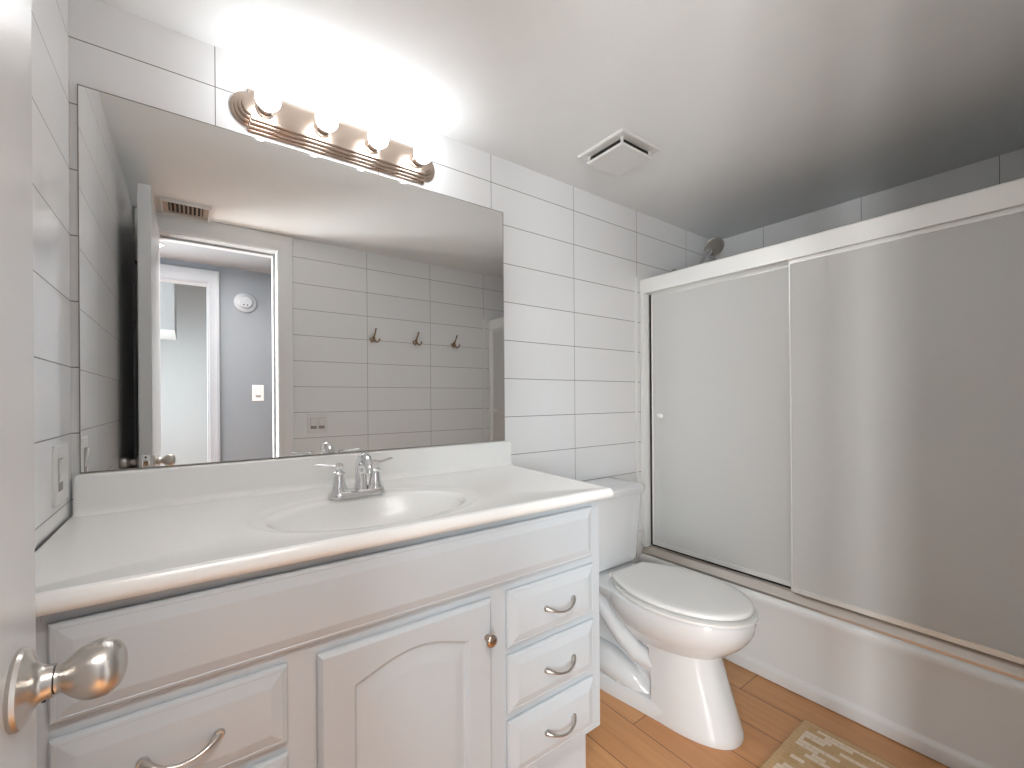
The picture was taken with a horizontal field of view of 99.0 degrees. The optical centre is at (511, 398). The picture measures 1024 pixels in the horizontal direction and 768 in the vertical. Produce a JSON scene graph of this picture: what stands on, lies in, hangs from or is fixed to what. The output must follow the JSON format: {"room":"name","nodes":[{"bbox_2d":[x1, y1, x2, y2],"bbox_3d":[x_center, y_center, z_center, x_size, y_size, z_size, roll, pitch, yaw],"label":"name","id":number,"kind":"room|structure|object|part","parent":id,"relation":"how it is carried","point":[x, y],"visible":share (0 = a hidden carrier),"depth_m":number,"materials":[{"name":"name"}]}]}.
{"room":"bathroom","nodes":[
{"label":"bathroom","id":0,"kind":"room"},
{"bbox_2d":[31,0,71,549],"bbox_3d":[-0.629,0.095,0.368,0.120,2.150,1.590,0,0,-36],"label":"wall","id":1,"kind":"structure","parent":0,"point":[49,18],"depth_m":0.90,"materials":[{"name":"tile"}]},
{"bbox_2d":[52,442,68,507],"bbox_3d":[-0.974,0.162,0.948,0.012,0.126,0.116,0,0,-36],"label":"light switch","id":2,"kind":"object","parent":1,"relation":"attached to","point":[60,484],"visible":1,"depth_m":0.92,"materials":[{"name":"white plastic"}]},
{"bbox_3d":[-0.962,0.162,0.931,0.002,0.070,0.037,0,0,-36],"label":"rocker frame","id":3,"kind":"part","parent":2,"relation":"part of","materials":[{"name":"white plastic"}]},
{"bbox_2d":[0,0,127,767],"bbox_3d":[-0.304,0.141,0.170,0.190,2.028,0.635,0,0,-36],"label":"door","id":4,"kind":"structure","parent":1,"relation":"in","point":[98,667],"depth_m":0.39,"materials":[{"name":"white wood"}]},
{"bbox_3d":[-0.391,0.253,0.409,0.048,0.051,0.051,0,0,-36],"label":"knob","id":5,"kind":"part","parent":4,"relation":"part of","materials":[{"name":"silver metal"}]},
{"bbox_2d":[68,0,714,562],"bbox_3d":[0.092,0.089,1.960,3.170,2.150,0.120,0,0,-36],"label":"wall","id":6,"kind":"structure","parent":0,"point":[573,256],"depth_m":1.89,"materials":[{"name":"tile"}]},
{"bbox_2d":[77,84,504,472],"bbox_3d":[-0.538,-0.291,1.420,1.250,0.934,0.006,0,0,-36],"label":"wall mirror","id":7,"kind":"object","parent":6,"relation":"attached to","point":[242,297],"visible":1,"depth_m":1.28,"materials":[{"name":"white mirror"}]},
{"bbox_2d":[72,441,512,516],"bbox_3d":[-0.520,0.227,1.411,1.279,0.100,0.037,0,0,-36],"label":"backsplash","id":8,"kind":"structure","parent":6,"relation":"attached to","point":[127,490],"depth_m":1.24,"materials":[{"name":"stone"}]},
{"bbox_2d":[230,85,434,184],"bbox_3d":[-0.507,-0.833,1.375,0.633,0.122,0.122,0,0,-36],"label":"vanity light","id":9,"kind":"object","parent":6,"relation":"attached to","point":[262,111],"visible":1,"depth_m":1.35,"materials":[{"name":"silver metal"}]},
{"bbox_2d":[255,102,274,118],"bbox_3d":[-0.703,-0.832,1.249,0.052,0.052,0.027,0,0,-36],"label":"socket","id":10,"kind":"object","parent":9,"relation":"attached to","point":[260,113],"depth_m":1.25,"materials":[{"name":"brown metal"}]},
{"bbox_3d":[-0.677,-0.832,1.214,0.064,0.064,0.064,0,0,-36],"label":"globe bulb","id":11,"kind":"part","parent":9,"relation":"part of","materials":[{"name":"white glass"}]},
{"bbox_2d":[313,121,330,137],"bbox_3d":[-0.578,-0.833,1.341,0.052,0.052,0.027,0,0,-36],"label":"socket","id":12,"kind":"object","parent":9,"relation":"attached to","point":[318,132],"depth_m":1.34,"materials":[{"name":"brown metal"}]},
{"bbox_3d":[-0.552,-0.833,1.306,0.064,0.064,0.064,0,0,-36],"label":"globe bulb","id":13,"kind":"part","parent":9,"relation":"part of","materials":[{"name":"white glass"}]},
{"bbox_2d":[364,138,379,153],"bbox_3d":[-0.453,-0.834,1.433,0.052,0.052,0.027,0,0,-36],"label":"socket","id":14,"kind":"object","parent":9,"relation":"attached to","point":[368,148],"depth_m":1.43,"materials":[{"name":"brown metal"}]},
{"bbox_3d":[-0.427,-0.834,1.397,0.064,0.064,0.064,0,0,-36],"label":"globe bulb","id":15,"kind":"part","parent":9,"relation":"part of","materials":[{"name":"white glass"}]},
{"bbox_2d":[409,153,422,168],"bbox_3d":[-0.328,-0.835,1.525,0.052,0.052,0.027,0,0,-36],"label":"socket","id":16,"kind":"object","parent":9,"relation":"attached to","point":[413,163],"depth_m":1.52,"materials":[{"name":"brown metal"}]},
{"bbox_3d":[-0.302,-0.835,1.489,0.064,0.064,0.064,0,0,-36],"label":"globe bulb","id":17,"kind":"part","parent":9,"relation":"part of","materials":[{"name":"white glass"}]},
{"bbox_2d":[634,277,638,556],"bbox_3d":[0.654,0.095,2.296,0.018,1.470,0.006,0,0,-36],"label":"trim","id":18,"kind":"structure","parent":6,"relation":"attached to","point":[635,278],"depth_m":2.29,"materials":[{"name":"white paint"}]},
{"bbox_2d":[671,237,723,271],"bbox_3d":[1.046,-0.771,2.449,0.287,0.264,0.134,0,0,6],"label":"handheld shower","id":19,"kind":"object","parent":6,"relation":"attached to","point":[714,246],"visible":0.71,"depth_m":2.44,"materials":[{"name":"silver metal"}]},
{"bbox_3d":[1.055,-0.740,2.431,0.145,0.202,0.036,0,0,-27],"label":"handle","id":20,"kind":"part","parent":19,"relation":"part of","materials":[{"name":"silver metal"}]},
{"bbox_2d":[97,0,1023,238],"bbox_3d":[0.555,-1.029,1.320,3.170,0.080,1.710,0,0,-36],"label":"ceiling","id":21,"kind":"structure","parent":0,"point":[760,113],"depth_m":1.35,"materials":[{"name":"paint"}]},
{"bbox_2d":[577,127,661,176],"bbox_3d":[0.430,-0.970,1.756,0.234,0.037,0.234,0,0,-36],"label":"exhaust vent","id":22,"kind":"object","parent":21,"relation":"attached to","point":[623,150],"visible":1,"depth_m":1.72,"materials":[{"name":"white plastic"}]},
{"bbox_3d":[0.430,-0.956,1.756,0.180,0.010,0.180,0,0,-36],"label":"panel","id":23,"kind":"part","parent":22,"relation":"part of","materials":[{"name":"white plastic"}]},
{"bbox_2d":[585,658,949,767],"bbox_3d":[-0.082,1.206,-1.445,7.600,0.080,5.450,0,0,-36],"label":"floor","id":24,"kind":"structure","parent":0,"point":[769,712],"depth_m":1.50,"materials":[{"name":"brown wood"}]},
{"bbox_2d":[36,500,599,767],"bbox_3d":[-0.364,0.734,1.167,1.179,0.868,0.604,0,0,-36],"label":"vanity cabinet","id":25,"kind":"object","parent":24,"relation":"on","point":[478,646],"visible":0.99,"depth_m":0.88,"materials":[{"name":"paint"}]},
{"bbox_3d":[-0.535,0.559,0.712,0.307,0.143,0.019,0,0,-36],"label":"drawer","id":26,"kind":"part","parent":25,"relation":"part of","materials":[{"name":"paint"}]},
{"bbox_3d":[-0.523,0.566,0.694,0.108,0.021,0.029,0,0,-36],"label":"pull handle","id":27,"kind":"part","parent":25,"relation":"part of","materials":[{"name":"silver metal"}]},
{"bbox_3d":[-0.534,0.723,0.712,0.307,0.145,0.019,0,0,-36],"label":"drawer","id":28,"kind":"part","parent":25,"relation":"part of","materials":[{"name":"paint"}]},
{"bbox_2d":[35,441,613,616],"bbox_3d":[-0.355,0.291,1.185,1.283,0.230,0.596,0,0,-36],"label":"countertop","id":29,"kind":"structure","parent":25,"relation":"on","point":[128,533],"depth_m":1.07,"materials":[{"name":"stone"}]},
{"bbox_2d":[315,452,392,498],"bbox_3d":[-0.427,0.214,1.235,0.225,0.124,0.121,0,0,-36],"label":"faucet","id":30,"kind":"object","parent":29,"relation":"on","point":[364,465],"visible":1,"depth_m":1.24,"materials":[{"name":"silver metal"}]},
{"bbox_3d":[-0.513,0.188,1.215,0.063,0.018,0.012,0,0,-30],"label":"lever handle","id":31,"kind":"part","parent":30,"relation":"part of","materials":[{"name":"silver metal"}]},
{"bbox_3d":[-0.445,0.268,1.261,0.162,0.017,0.058,0,0,-36],"label":"plate","id":32,"kind":"part","parent":30,"relation":"part of","materials":[{"name":"silver metal"}]},
{"bbox_3d":[-0.417,0.206,1.243,0.038,0.108,0.120,0,0,-36],"label":"spout","id":33,"kind":"part","parent":30,"relation":"part of","materials":[{"name":"silver metal"}]},
{"bbox_3d":[-0.386,0.187,1.316,0.012,0.018,0.063,0,0,36],"label":"lever handle","id":34,"kind":"part","parent":30,"relation":"part of","materials":[{"name":"silver metal"}]},
{"bbox_3d":[-0.210,0.723,0.951,0.395,0.471,0.018,0,0,-36],"label":"cabinet door","id":35,"kind":"part","parent":25,"relation":"part of","materials":[{"name":"paint"}]},
{"bbox_3d":[-0.052,0.573,1.039,0.030,0.030,0.028,0,0,-36],"label":"door pull knob","id":36,"kind":"part","parent":25,"relation":"part of","materials":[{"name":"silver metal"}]},
{"bbox_3d":[0.113,0.555,1.189,0.310,0.143,0.019,0,0,-36],"label":"drawer","id":37,"kind":"part","parent":25,"relation":"part of","materials":[{"name":"paint"}]},
{"bbox_3d":[0.115,0.884,1.189,0.310,0.144,0.019,0,0,-36],"label":"drawer","id":38,"kind":"part","parent":25,"relation":"part of","materials":[{"name":"paint"}]},
{"bbox_3d":[0.114,0.719,1.189,0.310,0.145,0.019,0,0,-36],"label":"drawer","id":39,"kind":"part","parent":25,"relation":"part of","materials":[{"name":"paint"}]},
{"bbox_3d":[0.137,0.561,1.180,0.108,0.021,0.029,0,0,-36],"label":"pull handle","id":40,"kind":"part","parent":25,"relation":"part of","materials":[{"name":"silver metal"}]},
{"bbox_3d":[0.139,0.725,1.180,0.108,0.021,0.029,0,0,-36],"label":"pull handle","id":41,"kind":"part","parent":25,"relation":"part of","materials":[{"name":"silver metal"}]},
{"bbox_3d":[0.140,0.891,1.180,0.108,0.021,0.029,0,0,-36],"label":"pull handle","id":42,"kind":"part","parent":25,"relation":"part of","materials":[{"name":"silver metal"}]},
{"bbox_2d":[583,477,758,749],"bbox_3d":[0.561,0.772,1.726,0.436,0.777,0.764,0,0,-36],"label":"toilet","id":43,"kind":"object","parent":24,"relation":"on","point":[666,631],"visible":0.86,"depth_m":1.56,"materials":[{"name":"ceramic"}]},
{"bbox_3d":[0.394,0.405,1.950,0.436,0.039,0.209,0,0,-36],"label":"tank lid","id":44,"kind":"part","parent":43,"relation":"part of","materials":[{"name":"white ceramic"}]},
{"bbox_3d":[0.390,0.581,1.957,0.406,0.314,0.192,0,0,-36],"label":"tank","id":45,"kind":"part","parent":43,"relation":"part of","materials":[{"name":"white ceramic"}]},
{"bbox_3d":[0.631,0.708,1.631,0.365,0.018,0.501,0,0,-36],"label":"seat lid","id":46,"kind":"part","parent":43,"relation":"part of","materials":[{"name":"plastic"}]},
{"bbox_3d":[0.634,0.730,1.626,0.382,0.014,0.516,0,0,-36],"label":"seat","id":47,"kind":"part","parent":43,"relation":"part of","materials":[{"name":"plastic"}]},
{"bbox_2d":[760,719,896,767],"bbox_3d":[1.082,1.152,1.082,0.521,0.011,0.821,0,0,-36],"label":"bath mat","id":48,"kind":"object","parent":24,"relation":"on","point":[809,745],"visible":1,"depth_m":1.41,"materials":[{"name":"beige fabric"}]},
{"bbox_2d":[640,553,1023,767],"bbox_3d":[1.419,0.984,1.946,0.775,0.342,1.465,0,0,-36],"label":"bathtub","id":49,"kind":"object","parent":24,"relation":"on","point":[955,713],"visible":0.33,"depth_m":1.49,"materials":[{"name":"ceramic"}]},
{"bbox_2d":[640,177,1023,681],"bbox_3d":[1.145,0.092,1.749,0.084,1.446,1.461,0,0,-36],"label":"shower enclosure","id":50,"kind":"object","parent":49,"relation":"on","point":[832,420],"visible":1,"depth_m":1.58,"materials":[{"name":"glass"}]},
{"bbox_3d":[0.958,0.101,2.038,0.014,1.339,0.710,0,0,-36],"label":"panel frame","id":51,"kind":"part","parent":50,"relation":"part of","materials":[{"name":"metal"}]},
{"bbox_3d":[0.958,0.105,2.038,0.006,1.323,0.704,0,0,-36],"label":"sliding panel","id":52,"kind":"part","parent":50,"relation":"part of","materials":[{"name":"grey glass"}]},
{"bbox_3d":[1.140,-0.593,1.749,0.076,0.076,1.461,0,0,-36],"label":"header rail","id":53,"kind":"part","parent":50,"relation":"part of","materials":[{"name":"metal"}]},
{"bbox_3d":[1.337,0.100,1.465,0.014,1.343,0.732,0,0,-36],"label":"panel frame","id":54,"kind":"part","parent":50,"relation":"part of","materials":[{"name":"metal"}]},
{"bbox_3d":[1.337,0.104,1.465,0.006,1.327,0.726,0,0,-36],"label":"sliding panel","id":55,"kind":"part","parent":50,"relation":"part of","materials":[{"name":"grey glass"}]},
{"bbox_2d":[715,148,1023,259],"bbox_3d":[1.814,0.077,2.167,0.120,2.150,1.590,0,0,-36],"label":"wall","id":56,"kind":"structure","parent":0,"point":[1009,166],"depth_m":2.08,"materials":[{"name":"tile"}]}
]}

